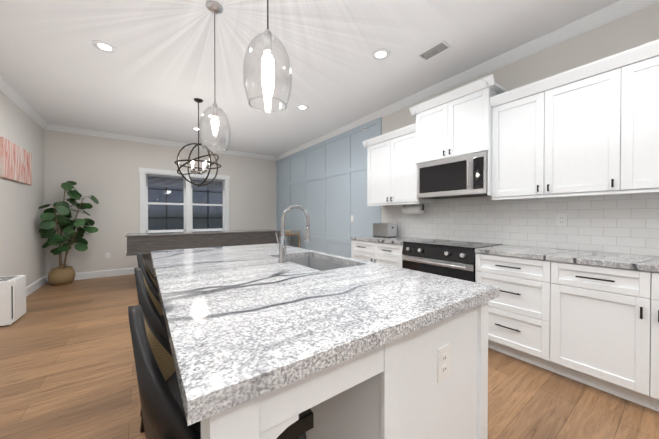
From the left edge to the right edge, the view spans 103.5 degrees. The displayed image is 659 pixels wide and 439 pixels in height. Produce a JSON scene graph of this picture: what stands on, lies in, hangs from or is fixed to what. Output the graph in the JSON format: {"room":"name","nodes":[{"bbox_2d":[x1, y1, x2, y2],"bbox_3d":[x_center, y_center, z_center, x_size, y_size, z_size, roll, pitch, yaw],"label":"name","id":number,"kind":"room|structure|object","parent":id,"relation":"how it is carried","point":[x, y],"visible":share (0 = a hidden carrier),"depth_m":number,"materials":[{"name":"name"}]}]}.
{"room":"kitchen","nodes":[
{"label":"kitchen","id":0,"kind":"room"},
{"bbox_2d":[0,91,47,286],"bbox_3d":[-2.539,-0.259,0.908,0.120,2.950,9.790,0,1,-36],"label":"wall","id":1,"kind":"structure","parent":0,"point":[22,252],"depth_m":3.95,"materials":[{"name":"paint"}]},
{"bbox_2d":[0,137,31,184],"bbox_3d":[-4.494,-0.804,3.747,0.030,0.510,1.050,0,1,-36],"label":"picture","id":2,"kind":"object","parent":1,"relation":"attached to","point":[15,162],"visible":1,"depth_m":3.64,"materials":[{"name":"fabric"}]},
{"bbox_2d":[0,76,47,129],"bbox_3d":[-2.460,-1.684,0.952,0.075,0.100,9.550,0,1,-36],"label":"crown molding","id":3,"kind":"structure","parent":1,"relation":"attached to","point":[5,87],"depth_m":3.79,"materials":[{"name":"white wood"}]},
{"bbox_2d":[26,275,46,296],"bbox_3d":[-2.484,1.146,0.960,0.016,0.140,9.550,0,1,-36],"label":"baseboard","id":4,"kind":"structure","parent":1,"relation":"attached to","point":[35,285],"depth_m":4.37,"materials":[{"name":"white wood"}]},
{"bbox_2d":[44,129,275,273],"bbox_3d":[-3.432,-0.305,6.224,4.590,2.950,0.120,0,1,-36],"label":"wall","id":5,"kind":"structure","parent":0,"point":[105,172],"depth_m":5.43,"materials":[{"name":"paint"}]},
{"bbox_2d":[47,267,137,282],"bbox_3d":[-3.396,1.100,6.179,4.580,0.140,0.016,0,1,-36],"label":"baseboard","id":6,"kind":"structure","parent":5,"relation":"attached to","point":[126,271],"depth_m":5.30,"materials":[{"name":"white wood"}]},
{"bbox_2d":[48,124,275,159],"bbox_3d":[-3.374,-1.730,6.132,4.470,0.100,0.075,0,1,-36],"label":"crown molding","id":7,"kind":"structure","parent":5,"relation":"attached to","point":[53,127],"depth_m":5.62,"materials":[{"name":"white wood"}]},
{"bbox_2d":[139,167,229,232],"bbox_3d":[-3.380,-0.353,6.221,1.910,1.555,0.165,0,1,-36],"label":"window","id":8,"kind":"structure","parent":5,"relation":"in","point":[161,174],"depth_m":6.17,"materials":[{"name":"white paint"}]},
{"bbox_2d":[0,0,619,156],"bbox_3d":[-0.608,-1.771,2.286,4.880,0.050,9.790,0,1,-36],"label":"ceiling","id":9,"kind":"structure","parent":0,"point":[152,77],"depth_m":2.79,"materials":[{"name":"paint"}]},
{"bbox_2d":[92,40,116,52],"bbox_3d":[-2.275,-1.746,2.632,0.196,0.006,0.196,0,1,-36],"label":"recessed light","id":10,"kind":"object","parent":9,"relation":"in","point":[104,46],"visible":1,"depth_m":2.62,"materials":[{"name":"white plastic"}]},
{"bbox_2d":[174,98,220,186],"bbox_3d":[-1.930,-1.119,3.835,0.619,1.280,0.619,0,1,-36],"label":"pendant chandelier","id":11,"kind":"object","parent":9,"relation":"hanging from","point":[198,101],"visible":0.98,"depth_m":3.81,"materials":[{"name":"brown metal"}]},
{"bbox_2d":[199,1,230,151],"bbox_3d":[-0.944,-1.163,2.142,0.240,1.164,0.240,0,1,-36],"label":"pendant light","id":12,"kind":"object","parent":9,"relation":"hanging from","point":[214,7],"visible":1,"depth_m":2.13,"materials":[{"name":"clear glass"}]},
{"bbox_2d":[243,0,291,112],"bbox_3d":[-0.310,-1.155,1.305,0.240,1.164,0.240,0,1,-36],"label":"pendant light","id":13,"kind":"object","parent":9,"relation":"hanging from","point":[267,63],"visible":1,"depth_m":1.29,"materials":[{"name":"clear glass"}]},
{"bbox_2d":[296,105,308,109],"bbox_3d":[-0.421,-1.759,4.079,0.196,0.006,0.196,0,1,-36],"label":"recessed light","id":14,"kind":"object","parent":9,"relation":"in","point":[302,107],"visible":1,"depth_m":4.08,"materials":[{"name":"white plastic"}]},
{"bbox_2d":[372,48,389,59],"bbox_3d":[0.546,-1.747,2.755,0.196,0.006,0.196,0,1,-36],"label":"recessed light","id":15,"kind":"object","parent":9,"relation":"in","point":[381,54],"visible":1,"depth_m":2.75,"materials":[{"name":"white plastic"}]},
{"bbox_2d":[417,40,451,60],"bbox_3d":[1.081,-1.745,2.697,0.150,0.010,0.300,0,1,-36],"label":"ceiling vent","id":16,"kind":"object","parent":9,"relation":"in","point":[435,50],"visible":1,"depth_m":2.68,"materials":[{"name":"white metal"}]},
{"bbox_2d":[0,274,658,438],"bbox_3d":[-0.608,1.229,2.312,4.880,0.050,9.790,0,1,-36],"label":"floor","id":17,"kind":"structure","parent":0,"point":[67,366],"depth_m":1.87,"materials":[{"name":"brown wood"}]},
{"bbox_2d":[0,275,25,326],"bbox_3d":[-3.813,0.947,3.038,0.252,0.501,0.440,0,1,-36],"label":"air purifier","id":18,"kind":"object","parent":17,"relation":"on","point":[12,299],"visible":1,"depth_m":2.99,"materials":[{"name":"white plastic"}]},
{"bbox_2d":[38,181,98,285],"bbox_3d":[-4.709,0.232,4.735,0.790,1.901,0.678,0,1,-36],"label":"plant","id":19,"kind":"object","parent":17,"relation":"on","point":[65,274],"visible":1,"depth_m":4.69,"materials":[{"name":"green plant"}]},
{"bbox_2d":[137,252,159,416],"bbox_3d":[-1.129,0.718,1.939,0.494,0.982,0.544,0,1,-36],"label":"stool","id":20,"kind":"object","parent":17,"relation":"on","point":[149,277],"visible":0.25,"depth_m":1.72,"materials":[{"name":"black leather"}]},
{"bbox_2d":[134,267,170,432],"bbox_3d":[-0.743,0.723,1.403,0.494,0.982,0.544,0,1,-36],"label":"stool","id":21,"kind":"object","parent":17,"relation":"on","point":[149,301],"visible":0.21,"depth_m":1.18,"materials":[{"name":"black leather"}]},
{"bbox_2d":[125,229,280,276],"bbox_3d":[-2.424,0.715,5.357,2.780,0.925,0.660,0,1,-36],"label":"table","id":22,"kind":"object","parent":17,"relation":"on","point":[145,244],"visible":0.48,"depth_m":4.88,"materials":[{"name":"grey wood"}]},
{"bbox_2d":[128,305,313,438],"bbox_3d":[-0.351,0.728,0.860,0.494,0.982,0.544,0,1,-36],"label":"stool","id":23,"kind":"object","parent":17,"relation":"on","point":[163,413],"visible":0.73,"depth_m":0.65,"materials":[{"name":"black leather"}]},
{"bbox_2d":[280,230,300,247],"bbox_3d":[-1.047,0.715,6.371,0.442,0.908,0.690,0,1,-36],"label":"bar cart","id":24,"kind":"object","parent":17,"relation":"on","point":[288,234],"visible":0.12,"depth_m":6.25,"materials":[{"name":"gold metal"}]},
{"bbox_2d":[157,285,487,438],"bbox_3d":[-0.410,0.765,1.693,1.127,0.890,2.236,0,1,-36],"label":"kitchen island","id":25,"kind":"object","parent":17,"relation":"on","point":[432,383],"depth_m":0.85,"materials":[{"name":"wood"}]},
{"bbox_2d":[150,245,499,425],"bbox_3d":[-0.421,0.300,1.681,1.164,0.040,2.280,0,1,-36],"label":"island countertop","id":26,"kind":"structure","parent":25,"relation":"on","point":[243,326],"depth_m":0.81,"materials":[{"name":"white stone"}]},
{"bbox_2d":[274,205,309,264],"bbox_3d":[-0.244,0.090,1.751,0.234,0.378,0.109,0,1,-36],"label":"faucet","id":27,"kind":"object","parent":26,"relation":"on","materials":[{"name":"silver metal"}]},
{"bbox_2d":[290,253,341,268],"bbox_3d":[-0.111,0.420,1.820,0.368,0.226,0.728,0,1,-36],"label":"sink","id":28,"kind":"object","parent":26,"relation":"in","point":[318,262],"depth_m":2.10,"materials":[{"name":"silver metal"}]},
{"bbox_2d":[351,240,403,267],"bbox_3d":[0.858,0.747,3.695,0.631,0.890,0.946,0,1,-36],"label":"base cabinet","id":29,"kind":"object","parent":17,"relation":"on","point":[375,251],"depth_m":3.46,"materials":[{"name":"white paint"}]},
{"bbox_2d":[351,236,418,243],"bbox_3d":[0.849,0.282,3.687,0.632,0.040,0.951,0,1,-36],"label":"countertop","id":30,"kind":"structure","parent":29,"relation":"on","point":[386,240],"depth_m":3.59,"materials":[{"name":"grey stone"}]},
{"bbox_2d":[373,223,396,236],"bbox_3d":[0.837,0.158,3.923,0.200,0.201,0.312,0,1,-36],"label":"toaster","id":31,"kind":"object","parent":30,"relation":"on","point":[384,229],"visible":0.98,"depth_m":3.83,"materials":[{"name":"silver metal"}]},
{"bbox_2d":[402,239,501,281],"bbox_3d":[1.342,0.730,2.943,0.703,0.937,0.830,0,1,-36],"label":"range","id":32,"kind":"object","parent":17,"relation":"on","point":[451,258],"visible":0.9,"depth_m":2.74,"materials":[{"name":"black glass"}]},
{"bbox_2d":[475,252,546,369],"bbox_3d":[1.805,0.758,2.382,0.631,0.890,0.615,0,1,-36],"label":"base cabinet","id":33,"kind":"object","parent":17,"relation":"on","point":[517,318],"depth_m":2.18,"materials":[{"name":"white paint"}]},
{"bbox_2d":[547,260,658,411],"bbox_3d":[2.246,0.764,1.769,0.631,0.890,1.015,0,1,-36],"label":"base cabinet","id":34,"kind":"object","parent":17,"relation":"on","point":[590,318],"depth_m":1.76,"materials":[{"name":"white paint"}]},
{"bbox_2d":[475,245,658,271],"bbox_3d":[2.696,0.304,1.125,0.632,0.040,3.691,0,1,-36],"label":"countertop","id":35,"kind":"structure","parent":34,"relation":"on","point":[624,260],"depth_m":2.00,"materials":[{"name":"white stone"}]},
{"bbox_2d":[382,2,658,254],"bbox_3d":[1.322,-0.283,3.691,0.120,2.950,9.790,0,1,-36],"label":"wall","id":36,"kind":"structure","parent":0,"point":[640,27],"depth_m":2.35,"materials":[{"name":"paint"}]},
{"bbox_2d":[276,117,381,257],"bbox_3d":[-0.345,-0.252,5.880,0.026,2.850,4.050,0,1,-36],"label":"panelling","id":37,"kind":"object","parent":36,"relation":"attached to","point":[324,184],"visible":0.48,"depth_m":5.39,"materials":[{"name":"blue wood"}]},
{"bbox_2d":[366,124,434,205],"bbox_3d":[0.993,-0.719,3.745,0.342,0.980,0.930,0,1,-36],"label":"upper cabinet","id":38,"kind":"object","parent":36,"relation":"attached to","point":[391,171],"depth_m":3.60,"materials":[{"name":"white paint"}]},
{"bbox_2d":[402,204,423,213],"bbox_3d":[1.151,-0.138,3.587,0.116,0.127,0.328,0,1,-36],"label":"paper towel holder","id":39,"kind":"object","parent":38,"relation":"attached to","point":[418,209],"visible":1,"depth_m":3.52,"materials":[{"name":"white paper"}]},
{"bbox_2d":[414,75,509,166],"bbox_3d":[1.481,-1.037,3.005,0.412,0.700,0.837,0,1,-36],"label":"upper cabinet","id":40,"kind":"object","parent":36,"relation":"attached to","point":[460,122],"depth_m":2.79,"materials":[{"name":"white paint"}]},
{"bbox_2d":[417,151,487,198],"bbox_3d":[1.458,-0.473,2.994,0.460,0.418,0.795,0,1,-36],"label":"microwave","id":41,"kind":"object","parent":40,"relation":"attached to","point":[463,176],"visible":0.94,"depth_m":2.85,"materials":[{"name":"silver metal"}]},
{"bbox_2d":[276,0,658,159],"bbox_3d":[1.244,-1.708,3.622,0.075,0.100,9.550,0,1,-36],"label":"crown molding","id":42,"kind":"structure","parent":36,"relation":"attached to","point":[609,13],"depth_m":2.72,"materials":[{"name":"white wood"}]},
{"bbox_2d":[490,91,533,198],"bbox_3d":[1.893,-0.680,2.496,0.342,0.925,0.477,0,1,-36],"label":"upper cabinet","id":43,"kind":"object","parent":36,"relation":"attached to","point":[512,157],"depth_m":2.44,"materials":[{"name":"white paint"}]},
{"bbox_2d":[381,192,658,255],"bbox_3d":[2.454,-0.008,2.013,0.010,0.570,5.500,0,1,-36],"label":"backsplash","id":44,"kind":"structure","parent":36,"relation":"attached to","point":[621,223],"depth_m":2.51,"materials":[{"name":"tile"}]},
{"bbox_2d":[556,214,566,225],"bbox_3d":[2.154,0.004,2.413,0.008,0.116,0.072,0,1,-36],"label":"electrical outlet plate","id":45,"kind":"object","parent":36,"relation":"attached to","point":[561,219],"depth_m":2.41,"materials":[{"name":"white plastic"}]},
{"bbox_2d":[534,67,605,197],"bbox_3d":[2.128,-0.677,2.171,0.342,0.925,0.563,0,1,-36],"label":"upper cabinet","id":46,"kind":"object","parent":36,"relation":"attached to","point":[591,128],"depth_m":2.11,"materials":[{"name":"white paint"}]},
{"bbox_2d":[606,47,658,194],"bbox_3d":[2.521,-0.673,1.625,0.342,0.925,1.021,0,1,-36],"label":"upper cabinet","id":47,"kind":"object","parent":36,"relation":"attached to","point":[632,84],"depth_m":1.84,"materials":[{"name":"white paint"}]},
{"label":"outside","id":48,"kind":"structure","parent":0,"visible":0},
{"bbox_2d":[148,176,222,229],"bbox_3d":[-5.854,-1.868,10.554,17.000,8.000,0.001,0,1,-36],"label":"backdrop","id":49,"kind":"structure","parent":48,"point":[178,222],"depth_m":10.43,"materials":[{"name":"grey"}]}
]}

